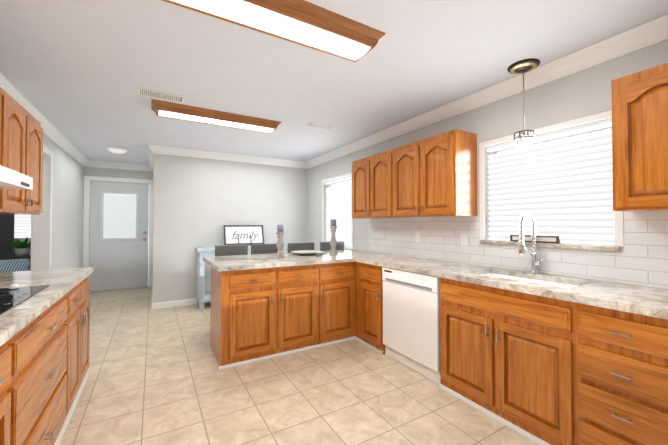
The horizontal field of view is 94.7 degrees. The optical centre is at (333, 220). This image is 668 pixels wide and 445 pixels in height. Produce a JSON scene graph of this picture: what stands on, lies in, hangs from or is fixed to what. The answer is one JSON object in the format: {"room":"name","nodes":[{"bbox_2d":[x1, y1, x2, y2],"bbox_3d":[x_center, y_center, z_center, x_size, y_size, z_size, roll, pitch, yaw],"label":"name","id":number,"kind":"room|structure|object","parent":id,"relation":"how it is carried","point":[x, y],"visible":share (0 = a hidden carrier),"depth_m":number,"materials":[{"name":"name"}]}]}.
{"room":"kitchen","nodes":[
{"label":"kitchen","id":0,"kind":"room"},
{"bbox_2d":[14,238,30,255],"bbox_3d":[-6.011,0.109,4.632,3.130,2.490,0.140,0,-1,-30],"label":"wall","id":1,"kind":"structure","parent":0,"point":[22,239],"depth_m":5.06,"materials":[{"name":"grey paint"}]},
{"bbox_2d":[0,214,13,256],"bbox_3d":[-5.328,0.217,4.881,1.580,2.181,0.040,0,-1,-30],"label":"curtain","id":2,"kind":"object","parent":1,"relation":"hanging from","point":[6,231],"visible":0.15,"depth_m":4.93,"materials":[{"name":"black fabric"}]},
{"bbox_2d":[14,215,30,237],"bbox_3d":[-5.354,-0.180,5.029,1.280,0.960,0.107,0,-1,-30],"label":"window blinds","id":3,"kind":"object","parent":1,"relation":"attached to","point":[22,226],"depth_m":5.10,"materials":[{"name":"white plastic"}]},
{"bbox_2d":[43,133,83,268],"bbox_3d":[-2.366,0.071,1.659,0.140,2.490,9.720,0,-1,-30],"label":"wall","id":4,"kind":"structure","parent":0,"point":[67,209],"depth_m":4.64,"materials":[{"name":"grey paint"}]},
{"bbox_2d":[0,87,7,166],"bbox_3d":[-1.931,-0.582,1.404,0.338,0.470,0.845,0,-1,-30],"label":"upper cabinet","id":5,"kind":"object","parent":4,"relation":"attached to","point":[3,95],"depth_m":1.88,"materials":[{"name":"brown wood"}]},
{"bbox_2d":[0,165,32,189],"bbox_3d":[-1.844,-0.263,1.411,0.498,0.159,0.755,0,-1,-30],"label":"range hood","id":6,"kind":"object","parent":4,"relation":"attached to","point":[11,179],"visible":1,"depth_m":1.64,"materials":[{"name":"silver metal"}]},
{"bbox_2d":[0,94,42,214],"bbox_3d":[-2.353,-0.428,2.120,0.338,0.760,0.810,0,-1,-30],"label":"upper cabinet","id":7,"kind":"object","parent":4,"relation":"attached to","point":[21,140],"depth_m":2.18,"materials":[{"name":"brown wood"}]},
{"bbox_2d":[31,145,52,270],"bbox_3d":[-3.225,0.222,3.119,0.176,2.230,1.760,0,-1,-30],"label":"door frame","id":8,"kind":"structure","parent":4,"relation":"attached to","point":[41,241],"depth_m":3.82,"materials":[{"name":"white wood"}]},
{"bbox_2d":[0,73,91,166],"bbox_3d":[-2.236,-1.116,1.670,0.080,0.114,9.580,0,-1,-30],"label":"crown molding","id":9,"kind":"structure","parent":4,"relation":"attached to","point":[49,129],"depth_m":3.59,"materials":[{"name":"white wood"}]},
{"bbox_2d":[83,167,153,206],"bbox_3d":[-4.247,0.129,6.110,1.130,2.490,0.140,0,-1,-30],"label":"wall","id":10,"kind":"structure","parent":0,"point":[110,172],"depth_m":6.04,"materials":[{"name":"grey paint"}]},
{"bbox_2d":[83,176,152,287],"bbox_3d":[-4.241,0.273,6.100,1.124,2.207,0.158,0,-1,-30],"label":"door frame","id":11,"kind":"structure","parent":10,"relation":"attached to","point":[86,209],"depth_m":5.95,"materials":[{"name":"white wood"}]},
{"bbox_2d":[89,181,148,291],"bbox_3d":[-4.219,0.314,6.065,0.965,2.118,0.122,0,-1,-30],"label":"hall door","id":12,"kind":"structure","parent":10,"relation":"in","point":[118,258],"depth_m":6.07,"materials":[{"name":"paint"}]},
{"bbox_2d":[88,160,151,171],"bbox_3d":[-4.186,-1.059,6.033,0.960,0.114,0.080,0,-1,-30],"label":"crown molding","id":13,"kind":"structure","parent":10,"relation":"attached to","point":[113,165],"depth_m":6.01,"materials":[{"name":"white wood"}]},
{"bbox_2d":[153,153,306,302],"bbox_3d":[-1.675,0.120,5.406,2.590,2.490,0.140,0,-1,-30],"label":"wall","id":14,"kind":"structure","parent":0,"point":[199,202],"depth_m":5.07,"materials":[{"name":"grey paint"}]},
{"bbox_2d":[148,154,153,171],"bbox_3d":[-3.277,-1.066,5.512,0.080,0.114,1.900,0,-1,-30],"label":"crown molding","id":15,"kind":"structure","parent":14,"relation":"attached to","point":[151,156],"depth_m":5.61,"materials":[{"name":"white wood"}]},
{"bbox_2d":[151,298,209,309],"bbox_3d":[-1.642,1.317,5.321,2.604,0.094,0.014,0,-1,-30],"label":"baseboard","id":16,"kind":"structure","parent":14,"relation":"attached to","point":[168,304],"depth_m":4.81,"materials":[{"name":"white wood"}]},
{"bbox_2d":[148,144,303,167],"bbox_3d":[-1.693,-1.069,5.284,2.580,0.114,0.080,0,-1,-30],"label":"crown molding","id":17,"kind":"structure","parent":14,"relation":"attached to","point":[157,149],"depth_m":5.15,"materials":[{"name":"white wood"}]},
{"bbox_2d":[60,287,538,444],"bbox_3d":[-2.080,1.367,1.729,7.600,0.100,10.180,0,-1,-30],"label":"floor","id":18,"kind":"structure","parent":0,"point":[157,377],"depth_m":2.31,"materials":[{"name":"tile"}]},
{"bbox_2d":[0,335,19,444],"bbox_3d":[-1.311,0.866,0.657,0.663,0.876,0.840,0,-1,-30],"label":"base cabinet","id":19,"kind":"object","parent":18,"relation":"on","point":[10,353],"depth_m":1.19,"materials":[{"name":"brown wood"}]},
{"bbox_2d":[0,259,30,271],"bbox_3d":[-5.100,0.959,4.039,1.870,0.775,0.954,0,-1,-30],"label":"sofa","id":20,"kind":"object","parent":18,"relation":"on","point":[12,265],"visible":0.02,"depth_m":4.43,"materials":[{"name":"blue fabric"}]},
{"bbox_2d":[0,256,30,259],"bbox_3d":[-5.326,0.965,4.641,1.550,0.780,0.280,0,-1,-30],"label":"table","id":21,"kind":"object","parent":18,"relation":"on","point":[11,257],"depth_m":4.74,"materials":[{"name":"brown wood"}]},
{"bbox_2d":[8,237,30,256],"bbox_3d":[-4.948,0.414,4.903,0.361,0.326,0.380,0,-1,-30],"label":"potted plant","id":22,"kind":"object","parent":21,"relation":"on","point":[22,248],"visible":0.96,"depth_m":4.83,"materials":[{"name":"green plant"}]},
{"bbox_2d":[20,291,71,444],"bbox_3d":[-1.749,0.875,1.402,0.663,0.876,0.890,0,-1,-30],"label":"base cabinet","id":23,"kind":"object","parent":18,"relation":"on","point":[44,348],"depth_m":1.57,"materials":[{"name":"brown wood"}]},
{"bbox_2d":[0,267,93,346],"bbox_3d":[-1.381,0.409,0.791,0.678,0.040,4.068,0,-1,-30],"label":"countertop","id":24,"kind":"structure","parent":23,"relation":"on","point":[61,281],"depth_m":1.80,"materials":[{"name":"beige stone"}]},
{"bbox_2d":[0,285,49,314],"bbox_3d":[-1.777,0.394,1.433,0.520,0.007,0.760,0,-1,-30],"label":"cooktop","id":25,"kind":"object","parent":24,"relation":"in","point":[10,299],"visible":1,"depth_m":1.60,"materials":[{"name":"black glass"}]},
{"bbox_2d":[8,283,18,288],"bbox_3d":[-1.837,0.378,1.766,0.043,0.030,0.043,1,-1,-42],"label":"shaker","id":26,"kind":"object","parent":25,"relation":"on","point":[14,286],"visible":1,"depth_m":1.75,"materials":[{"name":"white ceramic"}]},
{"bbox_2d":[72,275,91,413],"bbox_3d":[-2.183,0.885,2.139,0.663,0.876,0.820,0,-1,-30],"label":"base cabinet","id":27,"kind":"object","parent":18,"relation":"on","point":[80,301],"depth_m":2.31,"materials":[{"name":"brown wood"}]},
{"bbox_2d":[215,244,247,255],"bbox_3d":[-1.215,0.831,3.777,0.400,1.025,0.460,0,-1,-30],"label":"stool","id":28,"kind":"object","parent":18,"relation":"on","point":[225,250],"visible":0.06,"depth_m":3.91,"materials":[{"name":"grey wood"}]},
{"bbox_2d":[195,244,287,309],"bbox_3d":[-1.467,0.904,5.171,1.560,0.915,0.400,0,-1,-30],"label":"console table","id":29,"kind":"object","parent":18,"relation":"on","point":[202,297],"visible":0.4,"depth_m":4.68,"materials":[{"name":"blue paint"}]},
{"bbox_2d":[223,224,263,244],"bbox_3d":[-1.544,0.261,5.300,0.670,0.375,0.177,0,-1,-30],"label":"family sign","id":30,"kind":"object","parent":29,"relation":"on","point":[243,234],"visible":0.98,"depth_m":5.29,"materials":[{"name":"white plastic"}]},
{"bbox_2d":[251,243,277,254],"bbox_3d":[-0.823,0.834,4.007,0.400,1.025,0.460,0,-1,-30],"label":"stool","id":31,"kind":"object","parent":18,"relation":"on","point":[263,248],"visible":0.02,"depth_m":4.13,"materials":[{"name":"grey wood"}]},
{"bbox_2d":[210,265,318,369],"bbox_3d":[-0.153,0.900,3.321,2.050,0.876,1.100,0,-1,-30],"label":"base cabinet","id":32,"kind":"object","parent":18,"relation":"on","point":[243,331],"depth_m":2.89,"materials":[{"name":"brown wood"}]},
{"bbox_2d":[203,249,667,444],"bbox_3d":[0.521,0.427,2.147,2.086,0.040,4.478,0,-1,-30],"label":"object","id":33,"kind":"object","parent":32,"relation":"on","point":[585,362],"depth_m":1.92,"materials":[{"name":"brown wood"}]},
{"bbox_2d":[275,225,284,257],"bbox_3d":[-0.615,0.239,3.522,0.110,0.370,0.108,0,-1,-30],"label":"candle holder","id":34,"kind":"object","parent":33,"relation":"on","point":[280,232],"visible":1,"depth_m":3.49,"materials":[{"name":"grey wood"}]},
{"bbox_2d":[291,250,322,254],"bbox_3d":[-0.338,0.413,3.869,0.410,0.032,0.410,0,-1,-30],"label":"tray","id":35,"kind":"object","parent":33,"relation":"on","point":[306,252],"visible":1,"depth_m":3.94,"materials":[{"name":"white ceramic"}]},
{"bbox_2d":[329,219,337,254],"bbox_3d":[-0.008,0.211,3.857,0.110,0.436,0.108,0,-1,-30],"label":"candle holder","id":36,"kind":"object","parent":33,"relation":"on","point":[333,241],"visible":1,"depth_m":3.83,"materials":[{"name":"grey wood"}]},
{"bbox_2d":[487,273,574,284],"bbox_3d":[1.365,0.541,2.223,0.404,0.211,0.744,0,-1,-30],"label":"sink","id":37,"kind":"object","parent":33,"relation":"in","point":[542,280],"depth_m":2.34,"materials":[{"name":"white ceramic"}]},
{"bbox_2d":[518,213,545,273],"bbox_3d":[1.491,0.176,2.315,0.224,0.466,0.122,0,-1,-30],"label":"faucet","id":38,"kind":"object","parent":33,"relation":"on","point":[533,253],"visible":1,"depth_m":2.35,"materials":[{"name":"silver metal"}]},
{"bbox_2d":[288,242,313,252],"bbox_3d":[-0.375,0.837,4.271,0.400,1.025,0.460,0,-1,-30],"label":"stool","id":39,"kind":"object","parent":18,"relation":"on","point":[300,246],"depth_m":4.40,"materials":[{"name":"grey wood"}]},
{"bbox_2d":[320,241,343,250],"bbox_3d":[0.074,0.841,4.534,0.400,1.025,0.460,0,-1,-30],"label":"stool","id":40,"kind":"object","parent":18,"relation":"on","point":[325,246],"visible":0.04,"depth_m":4.64,"materials":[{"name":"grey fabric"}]},
{"bbox_2d":[382,267,440,384],"bbox_3d":[0.902,0.896,2.892,0.615,0.864,0.676,0,-1,-30],"label":"dishwasher","id":41,"kind":"object","parent":18,"relation":"on","point":[411,320],"visible":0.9,"depth_m":2.69,"materials":[{"name":"white plastic"}]},
{"bbox_2d":[0,0,667,164],"bbox_3d":[-2.080,-1.223,1.763,7.600,0.100,10.180,0,-1,-30],"label":"ceiling","id":42,"kind":"structure","parent":0,"point":[76,73],"depth_m":2.31,"materials":[{"name":"white paint"}]},
{"bbox_2d":[107,147,126,153],"bbox_3d":[-3.455,-1.090,4.909,0.260,0.082,0.260,0,-1,-30],"label":"light","id":43,"kind":"object","parent":42,"relation":"attached to","point":[116,150],"visible":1,"depth_m":4.84,"materials":[{"name":"white glass"}]},
{"bbox_2d":[137,87,184,102],"bbox_3d":[-1.597,-1.152,2.853,0.380,0.012,0.160,0,-1,-30],"label":"ceiling vent","id":44,"kind":"object","parent":42,"relation":"in","point":[159,95],"visible":1,"depth_m":2.84,"materials":[{"name":"white metal"}]},
{"bbox_2d":[151,99,280,132],"bbox_3d":[-1.258,-1.110,3.405,1.313,0.081,0.320,0,-1,-30],"label":"kitchen ceiling light","id":45,"kind":"object","parent":42,"relation":"attached to","point":[159,108],"visible":0.98,"depth_m":3.28,"materials":[{"name":"white plastic"}]},
{"bbox_2d":[162,0,385,61],"bbox_3d":[-0.319,-1.132,1.732,1.313,0.081,0.320,0,-1,-30],"label":"kitchen ceiling light","id":46,"kind":"object","parent":42,"relation":"attached to","point":[309,25],"visible":1,"depth_m":1.74,"materials":[{"name":"white plastic"}]},
{"bbox_2d":[305,122,333,129],"bbox_3d":[-0.171,-1.140,3.743,0.330,0.012,0.130,0,-1,-30],"label":"ceiling vent","id":47,"kind":"object","parent":42,"relation":"in","point":[317,125],"visible":1,"depth_m":3.73,"materials":[{"name":"white metal"}]},
{"bbox_2d":[507,58,539,150],"bbox_3d":[1.431,-0.845,2.321,0.212,0.638,0.212,0,-1,-30],"label":"light","id":48,"kind":"object","parent":42,"relation":"hanging from","point":[523,67],"visible":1,"depth_m":2.29,"materials":[{"name":"brown metal"}]},
{"bbox_2d":[307,40,667,288],"bbox_3d":[1.446,0.086,2.793,0.140,2.490,7.810,0,-1,-30],"label":"wall","id":49,"kind":"structure","parent":0,"point":[583,93],"depth_m":2.58,"materials":[{"name":"grey paint"}]},
{"bbox_2d":[352,151,391,218],"bbox_3d":[0.571,-0.406,3.831,0.318,0.760,0.815,0,-1,-30],"label":"upper cabinet","id":50,"kind":"object","parent":49,"relation":"attached to","point":[371,181],"depth_m":3.71,"materials":[{"name":"brown wood"}]},
{"bbox_2d":[388,129,476,217],"bbox_3d":[0.984,-0.415,3.128,0.318,0.760,0.816,0,-1,-30],"label":"upper cabinet","id":51,"kind":"object","parent":49,"relation":"attached to","point":[434,176],"depth_m":2.88,"materials":[{"name":"brown wood"}]},
{"bbox_2d":[322,110,623,249],"bbox_3d":[0.824,-0.128,3.724,0.090,1.211,4.070,0,-1,-30],"label":"window","id":52,"kind":"structure","parent":49,"relation":"in","point":[618,228],"depth_m":2.66,"materials":[{"name":"white wood"}]},
{"bbox_2d":[325,176,350,247],"bbox_3d":[0.110,-0.120,5.079,0.107,1.100,0.900,0,-1,-30],"label":"window blinds","id":53,"kind":"object","parent":52,"relation":"attached to","point":[338,200],"visible":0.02,"depth_m":5.04,"materials":[{"name":"white plastic"}]},
{"bbox_2d":[487,119,613,244],"bbox_3d":[1.664,-0.246,2.438,0.107,0.845,0.910,0,-1,-30],"label":"blinds","id":54,"kind":"object","parent":52,"relation":"attached to","point":[559,183],"visible":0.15,"depth_m":2.33,"materials":[{"name":"white plastic"}]},
{"bbox_2d":[304,14,667,168],"bbox_3d":[1.386,-1.103,2.692,0.080,0.114,7.670,0,-1,-30],"label":"crown molding","id":55,"kind":"structure","parent":49,"relation":"attached to","point":[647,34],"depth_m":2.40,"materials":[{"name":"white wood"}]},
{"bbox_2d":[369,211,667,288],"bbox_3d":[1.527,0.184,2.509,0.007,0.454,4.080,0,-1,-30],"label":"backsplash","id":56,"kind":"structure","parent":49,"relation":"attached to","point":[641,259],"depth_m":2.38,"materials":[{"name":"tile"}]},
{"bbox_2d":[415,232,419,241],"bbox_3d":[0.948,0.192,3.479,0.006,0.115,0.070,0,-1,-30],"label":"electrical outlet plate","id":57,"kind":"object","parent":56,"relation":"attached to","point":[417,234],"depth_m":3.48,"materials":[{"name":"white plastic"}]},
{"bbox_2d":[461,233,466,244],"bbox_3d":[1.252,0.185,2.962,0.006,0.115,0.070,0,-1,-30],"label":"electrical outlet plate","id":58,"kind":"object","parent":56,"relation":"attached to","point":[463,238],"depth_m":2.96,"materials":[{"name":"white plastic"}]},
{"bbox_2d":[480,240,620,250],"bbox_3d":[1.605,0.191,2.398,0.085,0.029,0.970,0,-1,-30],"label":"window sill","id":59,"kind":"structure","parent":49,"relation":"attached to","point":[592,247],"depth_m":2.24,"materials":[{"name":"beige stone"}]},
{"bbox_2d":[510,235,559,243],"bbox_3d":[1.568,0.148,2.417,0.017,0.055,0.360,0,-1,-30],"label":"sign","id":60,"kind":"object","parent":59,"relation":"on","point":[543,239],"visible":0.92,"depth_m":2.37,"materials":[{"name":"white"}]},
{"bbox_2d":[611,63,667,211],"bbox_3d":[1.936,-0.436,1.510,0.318,0.760,0.800,0,-1,-30],"label":"upper cabinet","id":61,"kind":"object","parent":49,"relation":"attached to","point":[639,99],"depth_m":1.67,"materials":[{"name":"brown wood"}]}
]}

